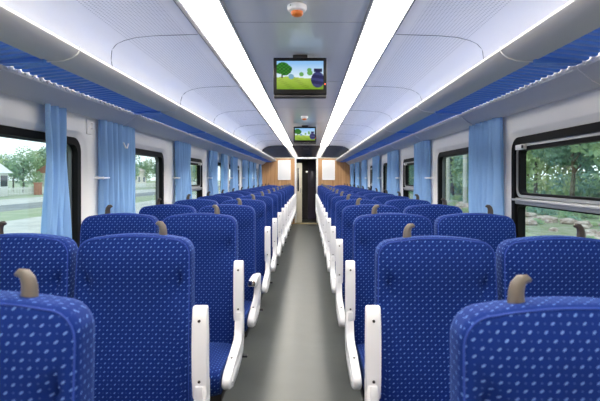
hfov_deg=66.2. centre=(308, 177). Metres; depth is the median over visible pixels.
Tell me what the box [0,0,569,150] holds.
ceiling
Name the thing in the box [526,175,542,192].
shrub
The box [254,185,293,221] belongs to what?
seat
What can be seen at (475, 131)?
curtain
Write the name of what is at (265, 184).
seat
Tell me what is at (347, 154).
luggage rack
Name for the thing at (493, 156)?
curtain
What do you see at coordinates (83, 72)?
luggage rack
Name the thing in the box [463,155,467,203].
utility pole
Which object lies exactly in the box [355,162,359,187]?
curtain
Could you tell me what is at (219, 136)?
luggage rack
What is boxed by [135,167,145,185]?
house
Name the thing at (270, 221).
seat
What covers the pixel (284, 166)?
poster frame
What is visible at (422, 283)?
seat
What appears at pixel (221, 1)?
trim
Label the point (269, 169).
wall
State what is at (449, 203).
shrub
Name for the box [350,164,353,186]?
curtain
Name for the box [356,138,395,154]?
luggage rack
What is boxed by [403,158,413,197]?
window
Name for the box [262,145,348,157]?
trim
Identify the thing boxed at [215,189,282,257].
seat
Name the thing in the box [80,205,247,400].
seat
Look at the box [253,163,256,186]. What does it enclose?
curtain
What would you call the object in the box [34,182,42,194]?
brick pillar
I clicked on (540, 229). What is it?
verge
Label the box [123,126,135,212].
curtain
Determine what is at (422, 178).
curtain
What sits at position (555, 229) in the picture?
rock
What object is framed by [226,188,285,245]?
seat
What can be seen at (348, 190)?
seat
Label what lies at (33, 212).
ground
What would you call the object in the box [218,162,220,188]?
window
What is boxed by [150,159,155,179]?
tree
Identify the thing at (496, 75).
luggage rack
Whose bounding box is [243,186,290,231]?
seat
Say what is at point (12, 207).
road
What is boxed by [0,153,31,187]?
tree
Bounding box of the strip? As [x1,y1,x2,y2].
[4,189,229,233]
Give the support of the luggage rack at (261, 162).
attached to the wall at (14, 111)
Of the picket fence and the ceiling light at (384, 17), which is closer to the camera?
the ceiling light at (384, 17)
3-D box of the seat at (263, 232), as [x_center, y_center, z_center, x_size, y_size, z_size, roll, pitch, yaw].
[-0.860,0.785,4.357,1.026,1.249,0.652,0,0,0]
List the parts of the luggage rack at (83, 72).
plate, wall rail, rail, plate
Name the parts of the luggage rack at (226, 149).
wall rail, rail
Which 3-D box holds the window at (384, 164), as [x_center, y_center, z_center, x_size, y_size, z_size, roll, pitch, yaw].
[1.359,0.188,7.475,0.071,0.889,1.374,0,0,0]
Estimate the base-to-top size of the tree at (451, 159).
11.367 m
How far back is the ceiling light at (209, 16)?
3.52 m
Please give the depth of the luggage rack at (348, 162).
13.29 m
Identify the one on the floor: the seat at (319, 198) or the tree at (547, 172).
the seat at (319, 198)
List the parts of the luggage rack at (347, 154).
rail, wall rail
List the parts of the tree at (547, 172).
crown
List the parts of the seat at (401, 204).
panel, armrest, backrest, backrest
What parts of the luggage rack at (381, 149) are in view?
rail, wall rail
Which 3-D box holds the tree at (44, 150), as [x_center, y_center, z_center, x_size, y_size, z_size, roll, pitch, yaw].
[-43.914,-1.914,80.013,6.615,8.468,5.889,0,0,44]
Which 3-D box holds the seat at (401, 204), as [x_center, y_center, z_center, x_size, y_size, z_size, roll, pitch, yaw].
[0.725,0.785,4.353,1.036,1.249,0.642,0,0,0]
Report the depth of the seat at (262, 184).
11.97 m
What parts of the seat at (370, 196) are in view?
panel, armrest, backrest, backrest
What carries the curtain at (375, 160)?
hanging from the wall at (583, 108)
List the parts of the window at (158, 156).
frame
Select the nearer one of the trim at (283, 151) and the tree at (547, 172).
the trim at (283, 151)
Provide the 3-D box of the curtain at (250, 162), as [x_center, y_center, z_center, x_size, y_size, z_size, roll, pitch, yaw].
[-1.411,0.126,11.254,0.088,1.048,0.500,0,0,0]
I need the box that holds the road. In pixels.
[0,186,219,211]
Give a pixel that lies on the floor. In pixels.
(295, 348)
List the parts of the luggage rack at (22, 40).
plate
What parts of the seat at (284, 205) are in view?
backrest, backrest, panel, armrest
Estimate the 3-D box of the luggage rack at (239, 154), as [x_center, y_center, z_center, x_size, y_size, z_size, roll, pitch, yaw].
[-1.219,-0.479,8.813,0.479,0.173,1.520,0,0,0]
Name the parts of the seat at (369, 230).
armrest, panel, frame, handle, backrest, backrest, handle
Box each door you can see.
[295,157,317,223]
[308,161,315,218]
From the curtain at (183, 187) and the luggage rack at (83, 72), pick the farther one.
the curtain at (183, 187)
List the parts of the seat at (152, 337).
handle, backrest, backrest, handle, armrest, panel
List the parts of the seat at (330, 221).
panel, armrest, backrest, backrest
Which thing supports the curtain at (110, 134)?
hanging from the wall at (14, 111)
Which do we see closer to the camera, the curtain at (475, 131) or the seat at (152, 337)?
the seat at (152, 337)
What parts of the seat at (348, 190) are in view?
backrest, backrest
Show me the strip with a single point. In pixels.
(28, 225)
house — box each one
[0,164,11,196]
[35,165,45,186]
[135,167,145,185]
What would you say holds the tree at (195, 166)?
on the ground
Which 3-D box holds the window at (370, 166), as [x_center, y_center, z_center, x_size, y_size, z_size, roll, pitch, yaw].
[1.355,0.188,9.195,0.081,0.889,1.374,0,0,0]
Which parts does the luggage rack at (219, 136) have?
wall rail, rail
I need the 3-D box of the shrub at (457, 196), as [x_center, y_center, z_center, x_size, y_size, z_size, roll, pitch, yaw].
[14.980,1.978,46.211,1.583,0.580,1.349,0,0,0]
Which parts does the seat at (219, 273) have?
handle, backrest, backrest, handle, frame, panel, armrest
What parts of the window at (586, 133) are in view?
cross rail, sash frame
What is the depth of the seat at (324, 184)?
11.98 m
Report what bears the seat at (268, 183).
on the floor
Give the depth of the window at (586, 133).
2.60 m
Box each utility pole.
[446,157,449,200]
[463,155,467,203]
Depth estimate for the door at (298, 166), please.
14.21 m
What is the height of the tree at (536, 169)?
8.759 m
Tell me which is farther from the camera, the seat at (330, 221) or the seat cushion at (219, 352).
the seat at (330, 221)
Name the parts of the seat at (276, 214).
backrest, backrest, panel, armrest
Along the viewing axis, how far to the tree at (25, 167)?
69.59 m
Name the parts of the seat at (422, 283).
panel, armrest, handle, backrest, backrest, handle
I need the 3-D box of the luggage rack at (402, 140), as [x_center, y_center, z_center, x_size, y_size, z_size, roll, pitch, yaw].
[1.060,-0.479,5.773,0.479,0.173,1.520,0,0,0]
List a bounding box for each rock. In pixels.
[525,219,536,224]
[527,212,536,216]
[541,216,557,222]
[548,227,558,231]
[559,218,577,224]
[574,221,592,226]
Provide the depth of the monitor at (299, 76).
3.70 m
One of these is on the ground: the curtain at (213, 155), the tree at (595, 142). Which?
the tree at (595, 142)
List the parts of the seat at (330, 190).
armrest, backrest, backrest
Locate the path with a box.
[0,184,219,205]
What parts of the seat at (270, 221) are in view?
backrest, backrest, panel, armrest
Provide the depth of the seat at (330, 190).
8.27 m
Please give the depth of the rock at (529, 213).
25.63 m
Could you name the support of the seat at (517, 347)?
on the floor
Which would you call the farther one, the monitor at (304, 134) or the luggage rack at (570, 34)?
the monitor at (304, 134)
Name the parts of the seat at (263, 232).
backrest, backrest, panel, armrest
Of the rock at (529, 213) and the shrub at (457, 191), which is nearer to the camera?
the rock at (529, 213)
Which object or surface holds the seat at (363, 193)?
on the floor
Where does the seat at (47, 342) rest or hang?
on the floor
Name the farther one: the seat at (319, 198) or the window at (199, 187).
the seat at (319, 198)
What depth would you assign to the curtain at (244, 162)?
10.07 m
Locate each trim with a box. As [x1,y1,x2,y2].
[111,34,483,148]
[173,0,414,145]
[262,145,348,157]
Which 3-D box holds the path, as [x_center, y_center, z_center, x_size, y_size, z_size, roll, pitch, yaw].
[-27.830,2.250,160.000,6.500,0.120,480.000,0,0,0]
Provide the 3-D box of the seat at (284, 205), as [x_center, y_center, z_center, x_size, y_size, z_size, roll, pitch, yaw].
[-0.860,0.785,8.057,1.026,1.249,0.652,0,0,0]
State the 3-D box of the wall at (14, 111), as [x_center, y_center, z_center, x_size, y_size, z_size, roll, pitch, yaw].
[-1.510,0.310,6.075,0.100,2.200,16.150,0,0,0]
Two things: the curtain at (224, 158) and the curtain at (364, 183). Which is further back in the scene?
the curtain at (364, 183)
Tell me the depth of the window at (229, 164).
9.80 m
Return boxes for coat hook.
[86,119,94,134]
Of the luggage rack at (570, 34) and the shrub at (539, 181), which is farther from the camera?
the shrub at (539, 181)
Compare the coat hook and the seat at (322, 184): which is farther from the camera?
the seat at (322, 184)
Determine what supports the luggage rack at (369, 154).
attached to the wall at (583, 108)
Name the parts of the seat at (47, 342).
handle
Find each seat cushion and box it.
[209,342,231,395]
[244,300,251,330]
[356,343,364,387]
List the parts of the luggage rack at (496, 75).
plate, rail, wall rail, plate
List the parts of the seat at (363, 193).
panel, armrest, backrest, backrest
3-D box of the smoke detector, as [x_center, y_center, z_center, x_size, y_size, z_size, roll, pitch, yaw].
[-0.066,-0.967,2.660,0.112,0.067,0.112,0,0,0]
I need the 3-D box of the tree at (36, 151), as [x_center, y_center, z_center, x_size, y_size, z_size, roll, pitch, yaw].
[-45.159,-1.722,79.616,5.738,8.067,6.200,0,0,-43]
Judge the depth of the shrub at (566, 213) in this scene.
25.27 m
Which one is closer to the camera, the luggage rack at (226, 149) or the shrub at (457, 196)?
the luggage rack at (226, 149)
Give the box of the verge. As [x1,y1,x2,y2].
[409,194,599,235]
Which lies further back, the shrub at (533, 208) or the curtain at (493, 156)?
the shrub at (533, 208)
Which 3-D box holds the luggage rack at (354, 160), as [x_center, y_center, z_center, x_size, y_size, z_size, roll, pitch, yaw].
[1.060,-0.479,11.853,0.479,0.173,1.520,0,0,0]
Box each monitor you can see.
[273,55,326,98]
[294,125,315,143]
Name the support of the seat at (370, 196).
on the floor
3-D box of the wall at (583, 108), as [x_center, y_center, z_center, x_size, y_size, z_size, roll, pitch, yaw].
[1.350,0.310,6.075,0.100,2.200,16.150,0,0,0]
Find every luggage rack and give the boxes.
[0,3,78,68]
[0,46,178,124]
[123,104,217,140]
[180,126,238,149]
[209,139,251,154]
[228,146,260,158]
[241,151,267,160]
[251,155,271,162]
[256,158,275,164]
[336,157,354,164]
[339,155,360,162]
[343,152,367,160]
[348,146,380,158]
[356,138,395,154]
[367,127,421,149]
[384,104,471,140]
[417,46,599,124]
[501,0,599,83]
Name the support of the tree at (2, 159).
on the ground
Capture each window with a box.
[0,125,80,247]
[135,148,163,203]
[190,158,202,197]
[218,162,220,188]
[229,164,239,186]
[370,166,371,189]
[383,163,386,192]
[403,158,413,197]
[437,147,468,204]
[511,122,599,237]
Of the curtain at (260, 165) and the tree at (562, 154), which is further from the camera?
the tree at (562, 154)
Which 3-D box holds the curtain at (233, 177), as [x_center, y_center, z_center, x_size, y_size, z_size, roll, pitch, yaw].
[-1.411,0.126,8.744,0.089,1.048,0.707,0,0,0]
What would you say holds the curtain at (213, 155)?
hanging from the wall at (14, 111)
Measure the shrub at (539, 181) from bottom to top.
2.519 m
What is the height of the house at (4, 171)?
4.600 m
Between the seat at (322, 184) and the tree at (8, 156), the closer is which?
the seat at (322, 184)
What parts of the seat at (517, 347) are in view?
handle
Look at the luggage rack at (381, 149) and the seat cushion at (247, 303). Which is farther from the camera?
the luggage rack at (381, 149)
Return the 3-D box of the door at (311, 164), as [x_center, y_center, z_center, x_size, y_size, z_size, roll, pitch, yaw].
[0.140,0.410,15.681,0.320,1.960,0.035,0,0,0]
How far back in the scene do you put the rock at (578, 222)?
20.54 m
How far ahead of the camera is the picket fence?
58.66 m
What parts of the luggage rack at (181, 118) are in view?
wall rail, rail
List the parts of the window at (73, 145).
frame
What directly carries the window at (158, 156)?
in the wall at (14, 111)
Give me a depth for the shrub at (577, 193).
36.39 m
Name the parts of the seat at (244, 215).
backrest, backrest, frame, panel, armrest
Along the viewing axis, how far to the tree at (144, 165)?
125.17 m
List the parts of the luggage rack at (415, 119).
rail, wall rail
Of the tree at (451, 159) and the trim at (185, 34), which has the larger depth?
the tree at (451, 159)
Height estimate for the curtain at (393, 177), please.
1.048 m
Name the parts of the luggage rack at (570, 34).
plate, wall rail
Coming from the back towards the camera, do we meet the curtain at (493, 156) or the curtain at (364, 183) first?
the curtain at (364, 183)
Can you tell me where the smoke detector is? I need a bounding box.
[287,2,306,16]
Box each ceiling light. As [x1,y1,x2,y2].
[178,0,291,146]
[320,0,413,146]
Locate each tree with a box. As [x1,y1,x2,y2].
[0,151,8,165]
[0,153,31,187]
[0,157,14,180]
[4,146,43,192]
[30,147,45,186]
[36,146,45,167]
[135,155,141,175]
[139,158,154,182]
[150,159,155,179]
[190,165,195,180]
[191,165,196,180]
[409,165,413,183]
[450,154,468,187]
[450,157,467,186]
[450,157,467,194]
[526,148,583,194]
[528,142,599,195]
[544,155,599,196]
[569,142,599,164]
[578,142,599,179]
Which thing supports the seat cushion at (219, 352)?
on the seat at (219, 273)
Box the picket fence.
[0,181,219,195]
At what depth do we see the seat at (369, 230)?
2.71 m
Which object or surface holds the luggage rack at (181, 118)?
attached to the wall at (14, 111)
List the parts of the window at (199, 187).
sash frame, cross rail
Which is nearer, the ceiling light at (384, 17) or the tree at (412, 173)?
the ceiling light at (384, 17)
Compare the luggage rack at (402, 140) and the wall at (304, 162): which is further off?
the wall at (304, 162)
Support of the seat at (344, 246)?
on the floor
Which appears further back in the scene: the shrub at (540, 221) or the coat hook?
the shrub at (540, 221)
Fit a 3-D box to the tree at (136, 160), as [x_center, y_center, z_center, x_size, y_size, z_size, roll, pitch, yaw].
[-41.983,-1.804,107.074,6.100,8.252,6.137,0,0,-38]
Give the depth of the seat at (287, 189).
10.10 m
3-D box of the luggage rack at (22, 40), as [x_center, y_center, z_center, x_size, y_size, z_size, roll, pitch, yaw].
[-1.219,-0.479,1.213,0.479,0.173,1.520,0,0,0]
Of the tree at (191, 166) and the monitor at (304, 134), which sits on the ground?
the tree at (191, 166)
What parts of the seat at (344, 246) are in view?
armrest, panel, backrest, backrest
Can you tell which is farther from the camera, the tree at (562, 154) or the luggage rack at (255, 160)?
the tree at (562, 154)
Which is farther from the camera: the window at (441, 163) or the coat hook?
the window at (441, 163)
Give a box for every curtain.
[41,104,71,237]
[94,120,128,214]
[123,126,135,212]
[172,141,191,201]
[207,150,218,195]
[220,154,227,192]
[229,156,238,191]
[242,160,247,189]
[249,161,252,187]
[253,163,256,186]
[259,164,261,186]
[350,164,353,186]
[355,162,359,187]
[361,160,367,188]
[372,156,380,191]
[387,150,400,195]
[413,140,432,202]
[468,122,483,212]
[482,117,503,214]
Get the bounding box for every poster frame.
[278,160,290,179]
[322,160,334,179]
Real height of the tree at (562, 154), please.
8.351 m
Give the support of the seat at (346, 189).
on the floor
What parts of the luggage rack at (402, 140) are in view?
rail, wall rail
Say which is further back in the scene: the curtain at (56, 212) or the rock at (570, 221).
the rock at (570, 221)
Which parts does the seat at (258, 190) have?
backrest, armrest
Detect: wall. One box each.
[0,64,258,223]
[262,158,349,223]
[297,159,315,218]
[354,53,599,217]
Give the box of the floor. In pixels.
[222,219,361,400]
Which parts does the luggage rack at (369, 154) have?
rail, wall rail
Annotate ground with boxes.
[0,181,599,236]
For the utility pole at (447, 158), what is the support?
on the verge
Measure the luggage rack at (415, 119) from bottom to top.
0.173 m
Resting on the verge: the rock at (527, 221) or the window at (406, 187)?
the rock at (527, 221)
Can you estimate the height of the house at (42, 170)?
4.800 m
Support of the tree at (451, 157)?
on the ground
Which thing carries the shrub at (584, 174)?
on the ground
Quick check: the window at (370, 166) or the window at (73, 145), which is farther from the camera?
the window at (370, 166)
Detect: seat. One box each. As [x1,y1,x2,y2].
[0,221,209,400]
[0,268,94,400]
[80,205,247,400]
[139,198,263,338]
[174,194,272,298]
[197,191,278,272]
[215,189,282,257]
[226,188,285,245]
[237,187,288,237]
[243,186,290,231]
[249,185,292,226]
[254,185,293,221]
[260,184,294,218]
[265,184,295,215]
[266,183,295,212]
[315,183,346,211]
[316,184,347,215]
[317,184,351,197]
[317,185,356,221]
[318,185,361,226]
[319,186,367,231]
[320,187,372,237]
[322,188,382,245]
[324,189,394,256]
[326,191,409,271]
[330,194,430,292]
[336,198,462,326]
[345,205,515,400]
[364,223,599,400]
[450,274,599,400]
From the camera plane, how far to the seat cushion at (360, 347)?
2.44 m
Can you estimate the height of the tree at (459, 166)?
9.663 m
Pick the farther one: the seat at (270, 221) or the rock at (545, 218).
the rock at (545, 218)
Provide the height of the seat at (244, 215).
1.249 m
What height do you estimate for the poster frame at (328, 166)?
0.610 m
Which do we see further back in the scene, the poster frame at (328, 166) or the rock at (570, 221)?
the rock at (570, 221)
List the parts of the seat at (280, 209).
backrest, backrest, armrest, panel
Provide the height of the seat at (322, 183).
1.249 m
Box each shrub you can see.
[447,202,457,205]
[450,195,460,199]
[454,182,467,193]
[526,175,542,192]
[526,178,567,192]
[526,207,559,214]
[533,218,545,224]
[538,169,599,197]
[553,173,599,196]
[557,211,599,218]
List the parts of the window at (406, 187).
cross rail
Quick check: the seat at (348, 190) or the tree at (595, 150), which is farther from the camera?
the tree at (595, 150)
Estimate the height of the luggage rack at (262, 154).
0.173 m
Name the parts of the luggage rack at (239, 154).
wall rail, rail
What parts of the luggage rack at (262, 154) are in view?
wall rail, rail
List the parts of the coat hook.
plate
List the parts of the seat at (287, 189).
backrest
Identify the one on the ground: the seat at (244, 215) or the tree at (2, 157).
the tree at (2, 157)

